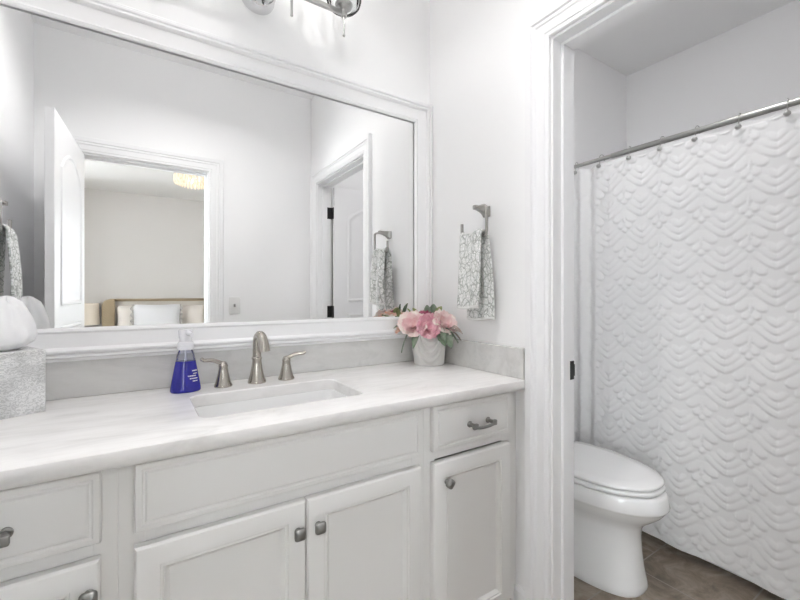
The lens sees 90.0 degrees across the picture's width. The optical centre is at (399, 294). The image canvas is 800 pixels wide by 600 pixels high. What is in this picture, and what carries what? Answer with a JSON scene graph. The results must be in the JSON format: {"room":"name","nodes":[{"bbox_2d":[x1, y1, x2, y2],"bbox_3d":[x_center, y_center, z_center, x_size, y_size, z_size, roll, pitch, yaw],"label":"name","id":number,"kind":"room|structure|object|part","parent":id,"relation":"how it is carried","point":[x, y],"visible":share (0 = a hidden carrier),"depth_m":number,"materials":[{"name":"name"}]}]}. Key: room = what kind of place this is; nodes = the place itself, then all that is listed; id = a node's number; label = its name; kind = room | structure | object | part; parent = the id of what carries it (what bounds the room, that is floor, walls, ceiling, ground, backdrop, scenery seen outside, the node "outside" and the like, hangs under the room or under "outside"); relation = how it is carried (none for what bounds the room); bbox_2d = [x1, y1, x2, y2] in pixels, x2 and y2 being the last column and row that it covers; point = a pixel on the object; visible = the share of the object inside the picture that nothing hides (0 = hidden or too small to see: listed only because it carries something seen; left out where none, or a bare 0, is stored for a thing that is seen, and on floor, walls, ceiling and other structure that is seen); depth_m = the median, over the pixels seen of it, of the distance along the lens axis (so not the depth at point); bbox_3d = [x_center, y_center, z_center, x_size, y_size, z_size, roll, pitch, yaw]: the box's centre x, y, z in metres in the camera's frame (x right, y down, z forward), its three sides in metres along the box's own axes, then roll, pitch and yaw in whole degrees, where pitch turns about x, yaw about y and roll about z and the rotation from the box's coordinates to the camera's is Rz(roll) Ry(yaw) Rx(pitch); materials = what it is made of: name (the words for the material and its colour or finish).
{"room":"bathroom","nodes":[
{"label":"bathroom","id":0,"kind":"room"},
{"bbox_2d":[110,0,626,170],"bbox_3d":[0.158,-0.190,1.961,3.615,2.740,0.100,0,0,-33],"label":"wall","id":1,"kind":"structure","parent":0,"point":[385,45],"depth_m":1.73,"materials":[{"name":"white paint"}]},
{"bbox_2d":[0,0,432,362],"bbox_3d":[-0.541,-0.346,1.423,1.648,1.075,0.035,0,0,-33],"label":"wall mirror","id":2,"kind":"object","parent":1,"relation":"attached to","point":[160,177],"visible":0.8,"depth_m":1.34,"materials":[{"name":"mirror"}]},
{"bbox_2d":[46,337,413,400],"bbox_3d":[-0.554,0.243,1.423,1.632,0.108,0.020,0,0,-33],"label":"backsplash","id":3,"kind":"structure","parent":1,"relation":"attached to","point":[71,379],"depth_m":1.34,"materials":[{"name":"stone"}]},
{"bbox_2d":[242,0,275,14],"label":"vanity light","id":4,"kind":"object","parent":1,"relation":"attached to","point":[260,7],"depth_m":1.43,"materials":[{"name":"glass"}]},
{"bbox_2d":[290,0,292,16],"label":"vanity light","id":5,"kind":"object","parent":1,"relation":"attached to","point":[291,1],"depth_m":1.40,"materials":[{"name":"silver metal"}]},
{"bbox_2d":[305,0,360,36],"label":"vanity light","id":6,"kind":"object","parent":1,"relation":"attached to","point":[341,8],"depth_m":1.50,"materials":[{"name":"silver metal"}]},
{"bbox_3d":[-0.212,-1.153,1.511,0.132,0.151,0.132,0,0,-33],"label":"lamp shade","id":7,"kind":"part","parent":6,"relation":"part of","materials":[{"name":"clear glass"}]},
{"bbox_2d":[574,97,799,168],"bbox_3d":[1.315,-0.717,1.719,0.060,0.060,1.569,0,0,-33],"label":"shower rod","id":8,"kind":"object","parent":1,"relation":"attached to","point":[796,101],"visible":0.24,"depth_m":1.72,"materials":[{"name":"grey metal"}]},
{"bbox_2d":[656,136,664,150],"bbox_3d":[1.215,-0.702,1.857,0.058,0.074,0.023,0,0,-26],"label":"curtain hook","id":9,"kind":"object","parent":8,"relation":"hanging from","point":[658,148],"visible":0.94,"depth_m":1.85,"materials":[{"name":"grey metal"}]},
{"bbox_2d":[574,108,799,599],"bbox_3d":[1.327,0.222,1.676,0.042,1.826,1.345,0,0,-32],"label":"shower curtain","id":10,"kind":"object","parent":8,"relation":"hanging from","point":[687,252],"visible":0.91,"depth_m":1.72,"materials":[{"name":"white fabric"}]},
{"bbox_2d":[691,125,699,141],"bbox_3d":[1.291,-0.702,1.740,0.058,0.074,0.023,0,0,-26],"label":"curtain hook","id":11,"kind":"object","parent":8,"relation":"hanging from","point":[693,139],"visible":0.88,"depth_m":1.73,"materials":[{"name":"grey metal"}]},
{"bbox_2d":[734,113,741,129],"bbox_3d":[1.372,-0.702,1.617,0.058,0.074,0.023,0,0,-37],"label":"curtain hook","id":12,"kind":"object","parent":8,"relation":"hanging from","point":[738,126],"visible":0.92,"depth_m":1.60,"materials":[{"name":"grey metal"}]},
{"bbox_2d":[783,98,790,115],"bbox_3d":[1.450,-0.702,1.496,0.058,0.074,0.023,0,0,-42],"label":"curtain hook","id":13,"kind":"object","parent":8,"relation":"hanging from","point":[787,112],"visible":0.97,"depth_m":1.48,"materials":[{"name":"grey metal"}]},
{"bbox_2d":[430,0,557,589],"bbox_3d":[0.618,-0.190,1.264,0.115,2.740,1.570,0,0,-33],"label":"wall","id":14,"kind":"structure","parent":0,"point":[477,47],"depth_m":1.59,"materials":[{"name":"white paint"}]},
{"bbox_2d":[461,204,489,236],"bbox_3d":[0.308,-0.284,1.567,0.072,0.129,0.146,0,0,-33],"label":"towel ring","id":15,"kind":"object","parent":14,"relation":"attached to","point":[483,209],"visible":0.89,"depth_m":1.53,"materials":[{"name":"silver metal"}]},
{"bbox_2d":[457,228,494,320],"bbox_3d":[0.288,-0.076,1.548,0.086,0.354,0.161,0,0,-33],"label":"hand towel","id":16,"kind":"object","parent":15,"relation":"hanging from","point":[475,273],"visible":0.99,"depth_m":1.52,"materials":[{"name":"white fabric"}]},
{"bbox_3d":[0.314,-0.328,1.559,0.072,0.042,0.038,0,0,-33],"label":"post","id":17,"kind":"part","parent":15,"relation":"part of","materials":[{"name":"silver metal"}]},
{"bbox_2d":[444,338,524,379],"bbox_3d":[0.287,0.243,1.646,0.020,0.108,0.566,0,0,-33],"label":"backsplash","id":18,"kind":"structure","parent":14,"relation":"attached to","point":[504,360],"depth_m":1.54,"materials":[{"name":"stone"}]},
{"bbox_2d":[513,583,524,599],"bbox_3d":[0.432,1.115,1.432,0.014,0.130,0.065,0,0,-33],"label":"baseboard","id":19,"kind":"structure","parent":14,"relation":"attached to","point":[519,592],"depth_m":1.44,"materials":[{"name":"white wood"}]},
{"bbox_2d":[525,0,609,599],"bbox_3d":[0.707,0.115,1.001,0.023,2.131,0.965,0,0,-33],"label":"trim","id":20,"kind":"structure","parent":14,"relation":"attached to","point":[561,14],"depth_m":1.36,"materials":[{"name":"white wood"}]},
{"bbox_2d":[551,0,662,599],"bbox_3d":[0.765,0.156,1.039,0.116,2.048,0.800,0,0,-33],"label":"trim","id":21,"kind":"structure","parent":14,"relation":"attached to","point":[613,13],"depth_m":1.35,"materials":[{"name":"white wood"}]},
{"bbox_3d":[0.592,0.260,1.380,0.035,0.064,0.005,0,0,-33],"label":"strike plate","id":22,"kind":"part","parent":21,"relation":"part of","materials":[{"name":"black metal"}]},
{"bbox_2d":[574,531,785,599],"bbox_3d":[0.618,1.220,1.255,3.615,0.080,1.785,0,0,-33],"label":"floor","id":23,"kind":"structure","parent":0,"point":[672,573],"depth_m":1.64,"materials":[{"name":"stone"}]},
{"bbox_2d":[0,468,117,599],"bbox_3d":[-0.886,0.757,0.869,0.465,0.846,0.584,0,0,-33],"label":"vanity cabinet","id":24,"kind":"object","parent":23,"relation":"on","point":[59,537],"visible":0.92,"depth_m":0.74,"materials":[{"name":"white wood"}]},
{"bbox_3d":[-0.708,0.415,0.657,0.102,0.023,0.035,0,0,-33],"label":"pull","id":25,"kind":"part","parent":24,"relation":"part of","materials":[{"name":"grey metal"}]},
{"bbox_3d":[-0.728,0.786,0.679,0.352,0.557,0.022,0,0,-33],"label":"door","id":26,"kind":"part","parent":24,"relation":"part of","materials":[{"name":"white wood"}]},
{"bbox_3d":[-0.727,0.408,0.679,0.354,0.139,0.022,0,0,-33],"label":"drawer","id":27,"kind":"part","parent":24,"relation":"part of","materials":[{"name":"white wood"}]},
{"bbox_3d":[-0.580,0.565,0.745,0.029,0.029,0.028,0,0,-33],"label":"knob","id":28,"kind":"part","parent":24,"relation":"part of","materials":[{"name":"grey metal"}]},
{"bbox_2d":[118,409,422,599],"bbox_3d":[-0.376,0.757,1.206,0.758,0.846,0.578,0,0,-33],"label":"vanity cabinet","id":29,"kind":"object","parent":23,"relation":"on","point":[334,512],"visible":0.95,"depth_m":0.96,"materials":[{"name":"white wood"}]},
{"bbox_3d":[-0.386,0.786,0.902,0.354,0.557,0.022,0,0,-33],"label":"door","id":30,"kind":"part","parent":29,"relation":"part of","materials":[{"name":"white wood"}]},
{"bbox_2d":[0,361,524,489],"bbox_3d":[-0.396,0.316,1.199,1.652,0.035,0.568,0,0,-33],"label":"countertop","id":31,"kind":"structure","parent":29,"relation":"on","point":[76,436],"depth_m":0.99,"materials":[{"name":"stone"}]},
{"bbox_2d":[0,296,45,419],"bbox_3d":[-0.994,0.149,1.006,0.125,0.296,0.127,0,0,31],"label":"tissue box","id":32,"kind":"object","parent":31,"relation":"on","point":[22,369],"visible":1,"depth_m":0.99,"materials":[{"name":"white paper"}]},
{"bbox_2d":[170,329,200,393],"bbox_3d":[-0.664,0.201,1.239,0.081,0.193,0.066,0,0,-8],"label":"soap dispenser","id":33,"kind":"object","parent":31,"relation":"on","point":[185,378],"visible":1,"depth_m":1.22,"materials":[{"name":"blue plastic"}]},
{"bbox_2d":[200,331,305,387],"bbox_3d":[-0.479,0.209,1.343,0.345,0.177,0.098,0,0,-33],"label":"faucet","id":34,"kind":"object","parent":31,"relation":"on","point":[260,340],"visible":1,"depth_m":1.34,"materials":[{"name":"silver metal"}]},
{"bbox_3d":[-0.602,0.214,1.281,0.072,0.033,0.021,0,0,-36],"label":"lever","id":35,"kind":"part","parent":34,"relation":"part of","materials":[{"name":"silver metal"}]},
{"bbox_3d":[-0.576,0.256,1.303,0.056,0.083,0.056,0,0,-33],"label":"handle","id":36,"kind":"part","parent":34,"relation":"part of","materials":[{"name":"silver metal"}]},
{"bbox_3d":[-0.476,0.209,1.345,0.061,0.177,0.098,0,0,-33],"label":"spout","id":37,"kind":"part","parent":34,"relation":"part of","materials":[{"name":"silver metal"}]},
{"bbox_3d":[-0.402,0.256,1.416,0.056,0.083,0.056,0,0,-33],"label":"handle","id":38,"kind":"part","parent":34,"relation":"part of","materials":[{"name":"silver metal"}]},
{"bbox_3d":[-0.369,0.214,1.425,0.072,0.033,0.021,0,0,-19],"label":"lever","id":39,"kind":"part","parent":34,"relation":"part of","materials":[{"name":"silver metal"}]},
{"bbox_2d":[195,389,347,417],"bbox_3d":[-0.362,0.413,1.195,0.473,0.159,0.283,0,0,-33],"label":"sink","id":40,"kind":"object","parent":31,"relation":"in","point":[222,409],"visible":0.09,"depth_m":1.30,"materials":[{"name":"white ceramic"}]},
{"bbox_2d":[393,304,462,365],"bbox_3d":[0.103,0.169,1.690,0.247,0.257,0.255,0,0,-33],"label":"flower pot","id":41,"kind":"object","parent":31,"relation":"on","point":[430,329],"visible":1,"depth_m":1.66,"materials":[{"name":"white"}]},
{"bbox_3d":[0.126,0.225,1.728,0.154,0.145,0.154,0,0,-33],"label":"pot","id":42,"kind":"part","parent":41,"relation":"part of","materials":[{"name":"white ceramic"}]},
{"bbox_3d":[-0.238,0.408,0.999,0.709,0.139,0.022,0,0,-33],"label":"drawer","id":43,"kind":"part","parent":29,"relation":"part of","materials":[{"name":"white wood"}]},
{"bbox_3d":[-0.242,0.577,0.966,0.029,0.029,0.028,0,0,-33],"label":"knob","id":44,"kind":"part","parent":29,"relation":"part of","materials":[{"name":"grey metal"}]},
{"bbox_3d":[-0.198,0.577,0.994,0.029,0.029,0.028,0,0,-33],"label":"knob","id":45,"kind":"part","parent":29,"relation":"part of","materials":[{"name":"grey metal"}]},
{"bbox_3d":[-0.088,0.786,1.096,0.352,0.557,0.022,0,0,-33],"label":"door","id":46,"kind":"part","parent":29,"relation":"part of","materials":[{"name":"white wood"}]},
{"bbox_2d":[423,391,515,599],"bbox_3d":[0.122,0.757,1.527,0.426,0.846,0.584,0,0,-33],"label":"vanity cabinet","id":47,"kind":"object","parent":23,"relation":"on","point":[469,446],"visible":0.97,"depth_m":1.30,"materials":[{"name":"white wood"}]},
{"bbox_3d":[0.152,0.575,1.222,0.035,0.035,0.028,0,0,-33],"label":"knob","id":48,"kind":"part","parent":47,"relation":"part of","materials":[{"name":"grey metal"}]},
{"bbox_3d":[0.238,0.408,1.309,0.336,0.139,0.022,0,0,-33],"label":"drawer","id":49,"kind":"part","parent":47,"relation":"part of","materials":[{"name":"white wood"}]},
{"bbox_3d":[0.238,0.788,1.309,0.336,0.553,0.022,0,0,-33],"label":"door","id":50,"kind":"part","parent":47,"relation":"part of","materials":[{"name":"white wood"}]},
{"bbox_3d":[0.268,0.417,1.294,0.102,0.023,0.035,0,0,-33],"label":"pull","id":51,"kind":"part","parent":47,"relation":"part of","materials":[{"name":"grey metal"}]},
{"bbox_2d":[574,441,669,597],"bbox_3d":[0.791,0.801,1.836,0.446,0.757,0.786,0,0,-33],"label":"toilet","id":52,"kind":"object","parent":23,"relation":"on","point":[616,494],"visible":0.48,"depth_m":1.59,"materials":[{"name":"white ceramic"}]},
{"bbox_3d":[0.847,0.733,1.750,0.382,0.020,0.536,0,0,-33],"label":"lid","id":53,"kind":"part","parent":52,"relation":"part of","materials":[{"name":"white plastic"}]},
{"bbox_3d":[0.850,0.755,1.747,0.386,0.016,0.535,0,0,-33],"label":"seat","id":54,"kind":"part","parent":52,"relation":"part of","materials":[{"name":"white plastic"}]},
{"bbox_2d":[643,531,754,583],"bbox_3d":[1.702,0.991,1.971,0.813,0.378,1.564,0,0,-33],"label":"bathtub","id":55,"kind":"object","parent":23,"relation":"on","point":[643,531],"visible":0.02,"depth_m":1.72,"materials":[{"name":"white ceramic"}]},
{"bbox_2d":[578,0,794,75],"bbox_3d":[0.618,-1.610,1.255,3.615,0.100,1.785,0,0,-33],"label":"ceiling","id":56,"kind":"structure","parent":0,"point":[668,28],"depth_m":2.34,"materials":[{"name":"white paint"}]},
{"bbox_2d":[627,0,799,154],"bbox_3d":[2.086,-0.190,2.222,0.100,2.740,1.570,0,0,-33],"label":"wall","id":57,"kind":"structure","parent":0,"point":[752,65],"depth_m":2.40,"materials":[{"name":"white paint"}]}
]}

